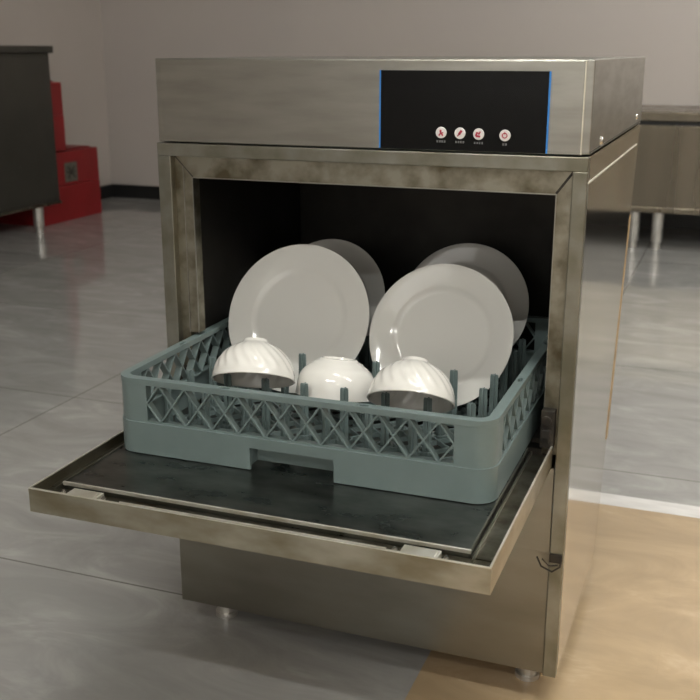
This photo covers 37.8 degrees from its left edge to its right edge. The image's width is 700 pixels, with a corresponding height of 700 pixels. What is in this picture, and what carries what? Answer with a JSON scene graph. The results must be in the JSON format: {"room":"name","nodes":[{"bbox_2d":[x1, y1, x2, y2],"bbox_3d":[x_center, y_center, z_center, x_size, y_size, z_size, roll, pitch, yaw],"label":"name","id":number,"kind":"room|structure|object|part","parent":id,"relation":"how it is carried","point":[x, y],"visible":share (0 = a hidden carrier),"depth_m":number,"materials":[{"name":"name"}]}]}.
{"room":"commercial kitchen","nodes":[
{"label":"commercial kitchen","id":0,"kind":"room"},
{"bbox_2d":[0,0,111,185],"bbox_3d":[-3.082,-1.185,2.378,0.100,2.740,8.550,6,17,20],"label":"wall","id":1,"kind":"structure","parent":0,"point":[73,29],"depth_m":6.08,"materials":[{"name":"paint"}]},
{"bbox_2d":[100,184,112,199],"bbox_3d":[-3.032,0.098,2.726,0.012,0.083,8.538,6,17,20],"label":"baseboard","id":2,"kind":"structure","parent":1,"relation":"attached to","point":[106,190],"depth_m":6.50,"materials":[{"name":"black"}]},
{"bbox_2d":[0,197,699,699],"bbox_3d":[0.324,0.538,1.544,7.380,0.101,8.750,6,17,20],"label":"floor","id":3,"kind":"structure","parent":0,"point":[89,610],"depth_m":1.92,"materials":[{"name":"grey tile"}]},
{"bbox_2d":[0,45,61,233],"bbox_3d":[-2.111,-0.802,4.304,0.440,0.925,2.335,6,17,20],"label":"base cabinet","id":4,"kind":"object","parent":3,"relation":"on","point":[28,160],"visible":1,"depth_m":5.04,"materials":[{"name":"grey metal"}]},
{"bbox_3d":[-2.115,-0.496,4.401,0.427,0.012,2.305,6,17,20],"label":"rail","id":5,"kind":"part","parent":4,"relation":"part of","materials":[{"name":"metal"}]},
{"bbox_3d":[-1.599,-0.669,5.258,0.053,0.136,0.053,6,17,20],"label":"leg","id":6,"kind":"part","parent":4,"relation":"part of","materials":[{"name":"metal"}]},
{"bbox_2d":[0,145,101,226],"bbox_3d":[-1.676,-0.927,5.699,0.308,0.385,0.537,6,17,20],"label":"case","id":7,"kind":"object","parent":3,"relation":"on","point":[77,165],"visible":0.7,"depth_m":5.66,"materials":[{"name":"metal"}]},
{"bbox_2d":[50,80,65,150],"bbox_3d":[-1.728,-1.248,5.457,0.311,0.365,0.240,6,17,20],"label":"case","id":8,"kind":"object","parent":7,"relation":"on","point":[59,128],"visible":0.26,"depth_m":5.47,"materials":[{"name":"red plastic"}]},
{"bbox_3d":[-1.728,-1.331,5.432,0.309,0.173,0.236,6,17,20],"label":"case lid","id":9,"kind":"part","parent":8,"relation":"part of","materials":[{"name":"red plastic"}]},
{"bbox_3d":[-1.534,-0.980,5.629,0.004,0.104,0.116,6,17,20],"label":"maker plate","id":10,"kind":"part","parent":7,"relation":"part of","materials":[{"name":"grey metal"}]},
{"bbox_3d":[-1.688,-1.107,5.645,0.266,0.010,0.487,6,17,20],"label":"lid","id":11,"kind":"part","parent":7,"relation":"part of","materials":[{"name":"red plastic"}]},
{"bbox_3d":[-1.677,-1.016,5.673,0.304,0.182,0.533,6,17,20],"label":"case lid","id":12,"kind":"part","parent":7,"relation":"part of","materials":[{"name":"red plastic"}]},
{"bbox_2d":[28,56,644,681],"bbox_3d":[0.060,0.015,1.570,0.607,0.890,1.006,6,17,20],"label":"dishwasher","id":13,"kind":"object","parent":3,"relation":"on","point":[403,160],"visible":0.85,"depth_m":1.39,"materials":[{"name":"metal"}]},
{"bbox_3d":[-0.059,0.162,1.298,0.566,0.030,0.358,6,17,20],"label":"door","id":14,"kind":"part","parent":13,"relation":"part of","materials":[{"name":"metal"}]},
{"bbox_3d":[-0.057,0.158,1.319,0.514,0.021,0.312,6,17,20],"label":"panel","id":15,"kind":"part","parent":13,"relation":"part of","materials":[{"name":"metal"}]},
{"bbox_2d":[121,315,548,503],"bbox_3d":[0.018,0.041,1.493,0.510,0.102,0.510,6,17,20],"label":"dish rack","id":16,"kind":"object","parent":13,"relation":"on","point":[486,448],"visible":0.62,"depth_m":1.30,"materials":[{"name":"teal plastic"}]},
{"bbox_3d":[-0.278,0.062,1.359,0.048,0.051,0.048,6,17,20],"label":"corner post","id":17,"kind":"part","parent":16,"relation":"part of","materials":[{"name":"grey plastic"}]},
{"bbox_3d":[-0.214,-0.001,1.572,0.010,0.053,0.413,6,17,20],"label":"lattice panel","id":18,"kind":"part","parent":16,"relation":"part of","materials":[{"name":"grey plastic"}]},
{"bbox_2d":[211,337,294,387],"bbox_3d":[-0.131,0.026,1.383,0.110,0.084,0.110,-14,21,-39],"label":"bowl","id":19,"kind":"object","parent":16,"relation":"on","point":[248,361],"visible":0.98,"depth_m":1.36,"materials":[{"name":"white ceramic"}]},
{"bbox_2d":[229,244,368,392],"bbox_3d":[-0.080,-0.048,1.545,0.228,0.209,0.094,7,18,22],"label":"dinner plate","id":20,"kind":"object","parent":16,"relation":"in","point":[307,299],"visible":0.79,"depth_m":1.55,"materials":[{"name":"white ceramic"}]},
{"bbox_3d":[-0.070,0.089,1.265,0.413,0.053,0.010,6,17,20],"label":"lattice panel","id":21,"kind":"part","parent":16,"relation":"part of","materials":[{"name":"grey plastic"}]},
{"bbox_2d":[295,356,373,402],"bbox_3d":[-0.020,0.042,1.415,0.111,0.070,0.111,15,22,41],"label":"bowl","id":22,"kind":"object","parent":16,"relation":"on","point":[325,376],"visible":0.85,"depth_m":1.38,"materials":[{"name":"white ceramic"}]},
{"bbox_2d":[309,239,384,341],"bbox_3d":[-0.036,-0.088,1.714,0.198,0.187,0.070,7,18,22],"label":"dinner plate","id":23,"kind":"object","parent":16,"relation":"in","point":[360,260],"visible":0.12,"depth_m":1.70,"materials":[{"name":"white ceramic"}]},
{"bbox_2d":[367,356,454,412],"bbox_3d":[0.079,0.054,1.310,0.111,0.088,0.106,16,22,43],"label":"bowl","id":24,"kind":"object","parent":16,"relation":"on","point":[408,380],"visible":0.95,"depth_m":1.29,"materials":[{"name":"white ceramic"}]},
{"bbox_2d":[369,264,513,405],"bbox_3d":[0.129,-0.021,1.472,0.212,0.192,0.095,7,18,22],"label":"dinner plate","id":25,"kind":"object","parent":16,"relation":"in","point":[449,316],"visible":0.77,"depth_m":1.48,"materials":[{"name":"white ceramic"}]},
{"bbox_2d":[414,243,528,345],"bbox_3d":[0.183,-0.070,1.647,0.209,0.189,0.094,7,18,22],"label":"dinner plate","id":26,"kind":"object","parent":16,"relation":"in","point":[491,263],"visible":0.3,"depth_m":1.65,"materials":[{"name":"white ceramic"}]},
{"bbox_3d":[0.151,0.107,1.204,0.048,0.051,0.048,6,17,20],"label":"corner post","id":27,"kind":"part","parent":16,"relation":"part of","materials":[{"name":"grey plastic"}]},
{"bbox_3d":[0.105,-0.041,1.710,0.413,0.053,0.010,6,17,20],"label":"lattice panel","id":28,"kind":"part","parent":16,"relation":"part of","materials":[{"name":"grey plastic"}]},
{"bbox_3d":[0.249,0.048,1.404,0.010,0.053,0.413,6,17,20],"label":"lattice panel","id":29,"kind":"part","parent":16,"relation":"part of","materials":[{"name":"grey plastic"}]},
{"bbox_3d":[0.313,-0.013,1.617,0.048,0.051,0.048,6,17,20],"label":"corner post","id":30,"kind":"part","parent":16,"relation":"part of","materials":[{"name":"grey plastic"}]},
{"bbox_3d":[0.002,0.341,1.537,0.586,0.192,0.002,6,17,20],"label":"kick panel","id":31,"kind":"part","parent":13,"relation":"part of","materials":[{"name":"metal"}]},
{"bbox_3d":[0.010,-0.321,1.338,0.582,0.112,0.004,6,17,20],"label":"panel","id":32,"kind":"part","parent":13,"relation":"part of","materials":[{"name":"metal"}]},
{"bbox_3d":[0.011,0.084,1.459,0.604,0.730,0.014,6,17,20],"label":"frame","id":33,"kind":"part","parent":13,"relation":"part of","materials":[{"name":"metal"}]},
{"bbox_3d":[0.088,-0.089,1.625,0.537,0.402,0.406,6,17,20],"label":"wash tank","id":34,"kind":"part","parent":13,"relation":"part of","materials":[{"name":"metal"}]},
{"bbox_3d":[0.141,-0.301,1.288,0.215,0.098,0.003,6,17,20],"label":"control panel","id":35,"kind":"part","parent":13,"relation":"part of","materials":[{"name":"black plastic"}]},
{"bbox_3d":[0.001,0.190,1.491,0.585,0.124,0.003,6,17,20],"label":"panel","id":36,"kind":"part","parent":13,"relation":"part of","materials":[{"name":"metal"}]},
{"bbox_3d":[0.327,0.074,1.577,0.020,0.005,0.386,6,17,20],"label":"rack rail","id":37,"kind":"part","parent":13,"relation":"part of","materials":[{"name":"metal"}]},
{"bbox_3d":[0.192,-0.050,1.919,0.600,0.730,0.232,6,17,20],"label":"panel","id":38,"kind":"part","parent":13,"relation":"part of","materials":[{"name":"metal"}]},
{"bbox_3d":[0.405,0.030,1.642,0.002,0.730,0.621,6,17,20],"label":"panel","id":39,"kind":"part","parent":13,"relation":"part of","materials":[{"name":"metal"}]},
{"bbox_2d":[600,493,699,517],"bbox_3d":[2.141,0.481,1.559,3.800,0.001,0.057,6,17,20],"label":"trim","id":40,"kind":"structure","parent":3,"relation":"on","point":[607,499],"depth_m":2.11,"materials":[{"name":"white"}]},
{"bbox_2d":[628,105,699,248],"bbox_3d":[1.461,-0.867,5.046,3.400,0.635,0.660,6,17,20],"label":"cabinet","id":41,"kind":"object","parent":3,"relation":"on","point":[667,168],"depth_m":4.70,"materials":[{"name":"silver metal"}]},
{"bbox_3d":[1.349,-0.576,4.869,0.053,0.176,0.053,6,17,20],"label":"leg","id":42,"kind":"part","parent":41,"relation":"part of","materials":[{"name":"metal"}]},
{"bbox_3d":[1.450,-0.566,4.832,0.053,0.176,0.053,6,17,20],"label":"leg","id":43,"kind":"part","parent":41,"relation":"part of","materials":[{"name":"metal"}]},
{"bbox_3d":[1.461,-0.744,5.082,3.400,0.026,0.660,6,17,20],"label":"rail","id":44,"kind":"part","parent":41,"relation":"part of","materials":[{"name":"metal"}]},
{"bbox_3d":[1.347,-0.851,4.737,1.113,0.358,0.008,6,17,20],"label":"counter door","id":45,"kind":"part","parent":41,"relation":"part of","materials":[{"name":"metal"}]},
{"bbox_2d":[641,105,699,121],"bbox_3d":[1.461,-1.152,4.963,3.400,0.042,0.660,6,17,20],"label":"countertop","id":46,"kind":"structure","parent":41,"relation":"on","point":[671,113],"depth_m":4.66,"materials":[{"name":"metal"}]},
{"bbox_2d":[100,0,699,185],"bbox_3d":[1.849,-1.959,5.031,7.380,2.740,0.100,6,17,20],"label":"wall","id":47,"kind":"structure","parent":0,"point":[135,33],"depth_m":5.71,"materials":[{"name":"paint"}]},
{"bbox_2d":[112,184,699,229],"bbox_3d":[1.829,-0.669,5.353,7.180,0.083,0.012,6,17,20],"label":"baseboard","id":48,"kind":"structure","parent":47,"relation":"attached to","point":[674,221],"depth_m":5.45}
]}

